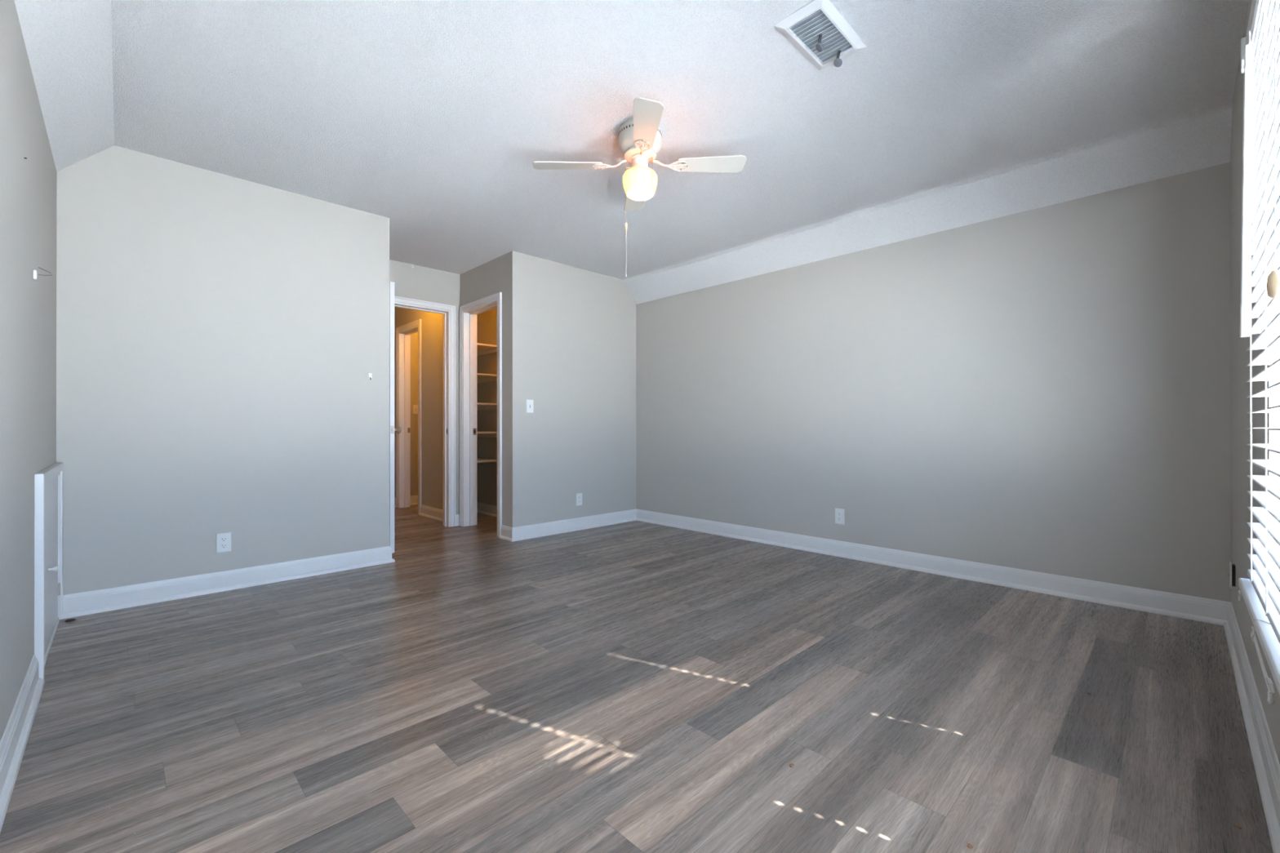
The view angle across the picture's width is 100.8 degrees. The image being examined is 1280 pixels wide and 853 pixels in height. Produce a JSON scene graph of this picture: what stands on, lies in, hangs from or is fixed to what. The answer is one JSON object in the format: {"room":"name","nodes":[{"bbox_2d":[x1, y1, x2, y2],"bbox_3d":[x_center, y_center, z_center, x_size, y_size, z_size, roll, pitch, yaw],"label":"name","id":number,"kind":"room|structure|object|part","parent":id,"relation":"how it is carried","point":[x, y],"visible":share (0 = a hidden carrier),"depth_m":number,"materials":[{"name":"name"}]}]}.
{"room":"empty bedroom","nodes":[
{"label":"empty bedroom","id":0,"kind":"room"},
{"bbox_2d":[0,0,56,742],"bbox_3d":[-1.527,-0.162,1.142,0.120,2.252,4.357,0,0,-44],"label":"wall","id":1,"kind":"structure","parent":0,"point":[28,187],"depth_m":1.71,"materials":[{"name":"grey paint"}]},
{"bbox_2d":[0,654,44,833],"bbox_3d":[-1.141,0.906,0.854,0.028,0.114,3.169,0,0,-44],"label":"baseboard","id":2,"kind":"structure","parent":1,"relation":"attached to","point":[13,743],"depth_m":1.56,"materials":[{"name":"white paint"}]},
{"bbox_2d":[32,266,52,279],"bbox_3d":[-2.241,-0.569,1.983,0.017,0.050,0.066,0,0,-7],"label":"hook","id":3,"kind":"object","parent":1,"relation":"attached to","point":[34,272],"visible":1,"depth_m":1.96,"materials":[{"name":"white plastic"}]},
{"bbox_2d":[34,462,62,679],"bbox_3d":[-2.592,0.574,2.340,0.039,0.787,0.949,0,0,-44],"label":"door","id":4,"kind":"structure","parent":1,"relation":"in","point":[48,482],"depth_m":2.25,"materials":[{"name":"white paint"}]},
{"bbox_3d":[-2.528,0.615,2.281,0.029,0.028,0.028,0,0,-44],"label":"knob","id":5,"kind":"part","parent":4,"relation":"part of","materials":[{"name":"silver metal"}]},
{"bbox_2d":[56,145,635,595],"bbox_3d":[-1.525,-0.262,4.127,4.063,2.463,0.100,0,0,-44],"label":"wall","id":6,"kind":"structure","parent":0,"point":[220,337],"depth_m":3.21,"materials":[{"name":"grey paint"}]},
{"bbox_2d":[216,532,231,553],"bbox_3d":[-2.460,0.687,3.130,0.070,0.114,0.009,0,0,-44],"label":"wall outlet","id":7,"kind":"object","parent":6,"relation":"attached to","point":[223,540],"visible":1,"depth_m":3.13,"materials":[{"name":"white plastic"}]},
{"bbox_2d":[220,543,227,548],"bbox_3d":[-2.458,0.706,3.128,0.034,0.027,0.003,0,0,-44],"label":"receptacle","id":8,"kind":"object","parent":7,"relation":"attached to","point":[222,545],"depth_m":3.13,"materials":[{"name":"white plastic"}]},
{"bbox_2d":[220,537,227,542],"bbox_3d":[-2.458,0.667,3.128,0.034,0.027,0.003,0,0,-44],"label":"receptacle","id":9,"kind":"object","parent":7,"relation":"attached to","point":[222,539],"depth_m":3.13,"materials":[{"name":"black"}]},
{"bbox_2d":[57,546,395,619],"bbox_3d":[-2.451,0.912,3.335,1.634,0.114,0.328,0,0,-44],"label":"baseboard","id":10,"kind":"structure","parent":6,"relation":"attached to","point":[78,604],"depth_m":3.09,"materials":[{"name":"white paint"}]},
{"bbox_2d":[368,373,372,380],"bbox_3d":[-1.879,-0.348,3.694,0.022,0.048,0.024,0,0,-44],"label":"hook","id":11,"kind":"object","parent":6,"relation":"attached to","point":[370,375],"visible":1,"depth_m":3.70,"materials":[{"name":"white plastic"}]},
{"bbox_2d":[389,281,401,553],"bbox_3d":[-2.140,-0.068,4.281,0.171,2.058,0.766,0,0,-44],"label":"door","id":12,"kind":"structure","parent":6,"relation":"in","point":[392,429],"depth_m":4.01,"materials":[{"name":"white paint"}]},
{"bbox_3d":[-1.877,0.025,4.014,0.025,0.060,0.001,0,0,-44],"label":"latch plate","id":13,"kind":"part","parent":12,"relation":"part of","materials":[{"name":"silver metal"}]},
{"bbox_3d":[-1.886,0.025,4.096,0.068,0.064,0.064,0,0,-44],"label":"knob","id":14,"kind":"part","parent":12,"relation":"part of","materials":[{"name":"silver metal"}]},
{"bbox_2d":[526,399,533,413],"bbox_3d":[-0.954,-0.176,4.606,0.070,0.114,0.016,0,0,-44],"label":"light switch","id":15,"kind":"object","parent":6,"relation":"attached to","point":[530,403],"visible":1,"depth_m":4.61,"materials":[{"name":"white plastic"}]},
{"bbox_2d":[498,509,635,542],"bbox_3d":[-0.622,0.914,5.044,1.486,0.114,0.204,0,0,-44],"label":"baseboard","id":16,"kind":"structure","parent":6,"relation":"attached to","point":[540,530],"depth_m":4.85,"materials":[{"name":"white paint"}]},
{"bbox_2d":[576,493,582,506],"bbox_3d":[-0.571,0.686,4.984,0.070,0.114,0.009,0,0,-44],"label":"wall outlet","id":17,"kind":"object","parent":6,"relation":"attached to","point":[579,496],"visible":1,"depth_m":4.98,"materials":[{"name":"white plastic"}]},
{"bbox_2d":[410,332,417,495],"bbox_3d":[-2.589,-0.255,6.918,1.005,2.463,0.100,0,0,-44],"label":"wall","id":18,"kind":"structure","parent":0,"point":[414,337],"depth_m":6.62,"materials":[{"name":"grey paint"}]},
{"bbox_2d":[410,495,417,505],"bbox_3d":[-2.773,0.919,6.644,0.360,0.114,0.028,0,0,-44],"label":"baseboard","id":19,"kind":"structure","parent":18,"relation":"attached to","point":[414,499],"depth_m":6.60,"materials":[{"name":"white paint"}]},
{"bbox_2d":[413,404,417,413],"bbox_3d":[-2.803,-0.213,6.626,0.070,0.114,0.016,0,0,-44],"label":"light switch","id":20,"kind":"object","parent":18,"relation":"attached to","point":[415,406],"visible":0.77,"depth_m":6.62,"materials":[{"name":"white plastic"}]},
{"bbox_2d":[389,259,460,527],"bbox_3d":[-2.162,-0.259,4.881,0.999,2.463,0.120,0,0,-44],"label":"wall","id":21,"kind":"structure","parent":0,"point":[417,282],"depth_m":5.01,"materials":[{"name":"grey paint"}]},
{"bbox_2d":[394,250,524,527],"bbox_3d":[-2.312,-0.257,5.832,0.120,2.463,3.637,0,0,-44],"label":"wall","id":22,"kind":"structure","parent":0,"point":[505,273],"depth_m":4.61,"materials":[{"name":"grey paint"}]},
{"bbox_2d":[395,319,421,514],"bbox_3d":[-2.624,-0.107,6.137,0.139,2.156,0.705,0,0,-44],"label":"door frame","id":23,"kind":"structure","parent":22,"relation":"attached to","point":[403,332],"depth_m":6.32,"materials":[{"name":"white paint"}]},
{"bbox_2d":[394,497,442,521],"bbox_3d":[-2.747,0.918,6.168,0.028,0.114,2.543,0,0,-44],"label":"baseboard","id":24,"kind":"structure","parent":22,"relation":"attached to","point":[428,512],"depth_m":5.64,"materials":[{"name":"white paint"}]},
{"bbox_2d":[394,292,502,537],"bbox_3d":[-1.815,-0.101,4.661,1.090,2.137,0.918,0,0,-44],"label":"door frame","id":25,"kind":"structure","parent":22,"relation":"attached to","point":[468,312],"depth_m":5.12,"materials":[{"name":"white paint"}]},
{"bbox_2d":[476,308,497,506],"bbox_3d":[-1.363,-0.258,5.608,0.100,2.463,1.787,0,0,-44],"label":"wall","id":26,"kind":"structure","parent":0,"point":[486,322],"depth_m":5.88,"materials":[{"name":"grey paint"}]},
{"bbox_2d":[476,342,497,355],"bbox_3d":[-1.879,-0.837,5.770,0.410,0.062,0.635,0,0,-44],"label":"closet shelf","id":27,"kind":"object","parent":26,"relation":"attached to","point":[482,348],"visible":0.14,"depth_m":5.75,"materials":[{"name":"beige paint"}]},
{"bbox_2d":[476,373,497,382],"bbox_3d":[-1.879,-0.525,5.770,0.410,0.062,0.635,0,0,-44],"label":"closet shelf","id":28,"kind":"object","parent":26,"relation":"attached to","point":[481,377],"visible":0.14,"depth_m":5.74,"materials":[{"name":"beige paint"}]},
{"bbox_2d":[476,402,497,410],"bbox_3d":[-1.878,-0.216,5.769,0.410,0.062,0.635,0,0,-44],"label":"closet shelf","id":29,"kind":"object","parent":26,"relation":"attached to","point":[480,406],"visible":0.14,"depth_m":5.74,"materials":[{"name":"beige paint"}]},
{"bbox_2d":[477,502,497,517],"bbox_3d":[-1.373,0.916,5.525,0.028,0.114,1.687,0,0,-44],"label":"baseboard","id":30,"kind":"structure","parent":26,"relation":"attached to","point":[483,508],"depth_m":5.84,"materials":[{"name":"white paint"}]},
{"bbox_2d":[477,457,497,465],"bbox_3d":[-1.878,0.390,5.768,0.410,0.062,0.635,0,0,-44],"label":"closet shelf","id":31,"kind":"object","parent":26,"relation":"attached to","point":[482,461],"visible":0.14,"depth_m":5.70,"materials":[{"name":"beige paint"}]},
{"bbox_2d":[477,431,497,437],"bbox_3d":[-1.878,0.087,5.768,0.410,0.062,0.635,0,0,-44],"label":"closet shelf","id":32,"kind":"object","parent":26,"relation":"attached to","point":[486,434],"visible":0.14,"depth_m":5.77,"materials":[{"name":"beige paint"}]},
{"bbox_2d":[13,0,1248,304],"bbox_3d":[-1.309,-1.477,3.908,4.303,0.407,7.994,0,0,-44],"label":"ceiling","id":33,"kind":"structure","parent":0,"point":[430,117],"depth_m":2.48,"materials":[{"name":"white paint"}]},
{"bbox_2d":[531,97,746,276],"bbox_3d":[0.001,-1.123,2.670,0.819,0.749,0.819,0,0,41],"label":"ceiling fan","id":34,"kind":"object","parent":33,"relation":"hanging from","point":[640,137],"visible":1,"depth_m":2.62,"materials":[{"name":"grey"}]},
{"bbox_3d":[-0.361,-1.304,2.646,0.345,0.006,0.127,-2,11,-4],"label":"blade","id":35,"kind":"part","parent":34,"relation":"part of","materials":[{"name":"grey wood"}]},
{"bbox_3d":[-0.069,-0.989,2.650,0.017,0.060,0.017,0,0,-44],"label":"pull knob","id":36,"kind":"part","parent":34,"relation":"part of","materials":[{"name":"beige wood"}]},
{"bbox_3d":[-0.025,-1.313,3.032,0.127,0.006,0.345,-11,0,-4],"label":"blade","id":37,"kind":"part","parent":34,"relation":"part of","materials":[{"name":"grey wood"}]},
{"bbox_3d":[0.001,-1.224,2.671,0.174,0.126,0.174,0,0,-44],"label":"lamp globe","id":38,"kind":"part","parent":34,"relation":"part of","materials":[{"name":"white glass"}]},
{"bbox_3d":[0.026,-1.318,2.309,0.127,0.006,0.345,11,-1,-4],"label":"blade","id":39,"kind":"part","parent":34,"relation":"part of","materials":[{"name":"grey wood"}]},
{"bbox_3d":[0.362,-1.334,2.696,0.345,0.006,0.127,-3,-11,-4],"label":"blade","id":40,"kind":"part","parent":34,"relation":"part of","materials":[{"name":"grey wood"}]},
{"bbox_2d":[773,0,866,71],"bbox_3d":[0.696,-1.473,2.030,0.359,0.052,0.197,0,0,-44],"label":"ceiling vent","id":41,"kind":"object","parent":33,"relation":"in","point":[817,29],"visible":1,"depth_m":2.02,"materials":[{"name":"white plastic"}]},
{"bbox_3d":[0.688,-1.478,2.026,0.012,0.033,0.035,0,0,4],"label":"damper lever","id":42,"kind":"part","parent":41,"relation":"part of","materials":[{"name":"grey plastic"}]},
{"bbox_3d":[0.791,-1.478,2.112,0.012,0.033,0.035,0,0,4],"label":"damper lever","id":43,"kind":"part","parent":41,"relation":"part of","materials":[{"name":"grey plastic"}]},
{"bbox_2d":[0,504,1273,852],"bbox_3d":[-1.279,0.969,3.914,4.340,0.001,8.035,0,0,-44],"label":"floor","id":44,"kind":"structure","parent":0,"point":[634,686],"depth_m":1.79,"materials":[{"name":"grey laminate"}]},
{"bbox_2d":[64,618,75,622],"bbox_3d":[-2.833,0.962,2.634,0.039,0.011,0.030,0,0,-44],"label":"crumb","id":45,"kind":"object","parent":44,"relation":"on","point":[68,620],"visible":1,"depth_m":2.63,"materials":[{"name":"grey"}]},
{"bbox_2d":[967,843,973,848],"bbox_3d":[0.755,0.960,1.212,0.014,0.004,0.012,0,0,-13],"label":"crumb","id":46,"kind":"object","parent":44,"relation":"on","point":[970,846],"visible":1,"depth_m":1.21,"materials":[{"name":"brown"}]},
{"bbox_2d":[635,162,1231,602],"bbox_3d":[1.458,-0.154,4.072,0.120,2.243,4.357,0,0,-44],"label":"wall","id":47,"kind":"structure","parent":0,"point":[1045,389],"depth_m":3.30,"materials":[{"name":"grey paint"}]},
{"bbox_2d":[835,508,844,524],"bbox_3d":[1.488,0.670,3.949,0.009,0.114,0.070,0,0,-44],"label":"wall outlet","id":48,"kind":"object","parent":47,"relation":"attached to","point":[839,513],"visible":1,"depth_m":3.94,"materials":[{"name":"white plastic"}]},
{"bbox_2d":[635,508,1230,626],"bbox_3d":[1.399,0.910,4.025,0.028,0.114,4.137,0,0,-44],"label":"baseboard","id":49,"kind":"structure","parent":47,"relation":"attached to","point":[1209,611],"depth_m":3.28,"materials":[{"name":"white paint"}]},
{"bbox_2d":[1230,0,1279,764],"bbox_3d":[1.449,-0.270,1.095,4.063,2.463,0.120,0,0,-44],"label":"wall","id":50,"kind":"structure","parent":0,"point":[1240,357],"depth_m":2.08,"materials":[{"name":"grey paint"}]},
{"bbox_2d":[1222,560,1235,589],"bbox_3d":[2.668,0.671,2.399,0.070,0.114,0.037,0,0,-44],"label":"cable wall plate","id":51,"kind":"object","parent":50,"relation":"attached to","point":[1232,574],"visible":1,"depth_m":2.37,"materials":[{"name":"black plastic"}]},
{"bbox_3d":[2.672,0.671,2.395,0.070,0.114,0.005,0,0,-44],"label":"plate","id":52,"kind":"part","parent":51,"relation":"part of","materials":[{"name":"white plastic"}]},
{"bbox_2d":[1223,602,1279,852],"bbox_3d":[1.399,0.904,1.146,4.063,0.114,0.028,0,0,-44],"label":"baseboard","id":53,"kind":"structure","parent":50,"relation":"attached to","point":[1265,760],"depth_m":1.56,"materials":[{"name":"white paint"}]},
{"bbox_2d":[1238,577,1279,694],"bbox_3d":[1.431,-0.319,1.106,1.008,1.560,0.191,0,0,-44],"label":"window sill","id":54,"kind":"structure","parent":50,"relation":"attached to","point":[1269,643],"depth_m":1.14,"materials":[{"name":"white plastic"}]},
{"bbox_2d":[1238,0,1279,704],"bbox_3d":[1.378,-0.292,1.150,0.927,1.594,0.074,0,0,-44],"label":"window blind","id":55,"kind":"object","parent":50,"relation":"attached to","point":[1260,46],"visible":1,"depth_m":1.24,"materials":[{"name":"white plastic"}]},
{"bbox_3d":[1.600,-0.311,1.354,0.002,1.434,0.054,0,0,-44],"label":"ladder cord","id":56,"kind":"part","parent":55,"relation":"part of","materials":[{"name":"white fabric"}]},
{"bbox_3d":[1.381,0.404,1.137,0.915,0.018,0.048,0,0,-44],"label":"rail","id":57,"kind":"part","parent":55,"relation":"part of","materials":[{"name":"white plastic"}]},
{"bbox_3d":[1.357,-0.312,1.116,0.002,1.434,0.054,0,0,-44],"label":"ladder cord","id":58,"kind":"part","parent":55,"relation":"part of","materials":[{"name":"white fabric"}]},
{"bbox_3d":[1.156,-0.654,0.963,0.006,0.750,0.006,0,0,-44],"label":"lift cord","id":59,"kind":"part","parent":55,"relation":"part of","materials":[{"name":"white fabric"}]}
]}

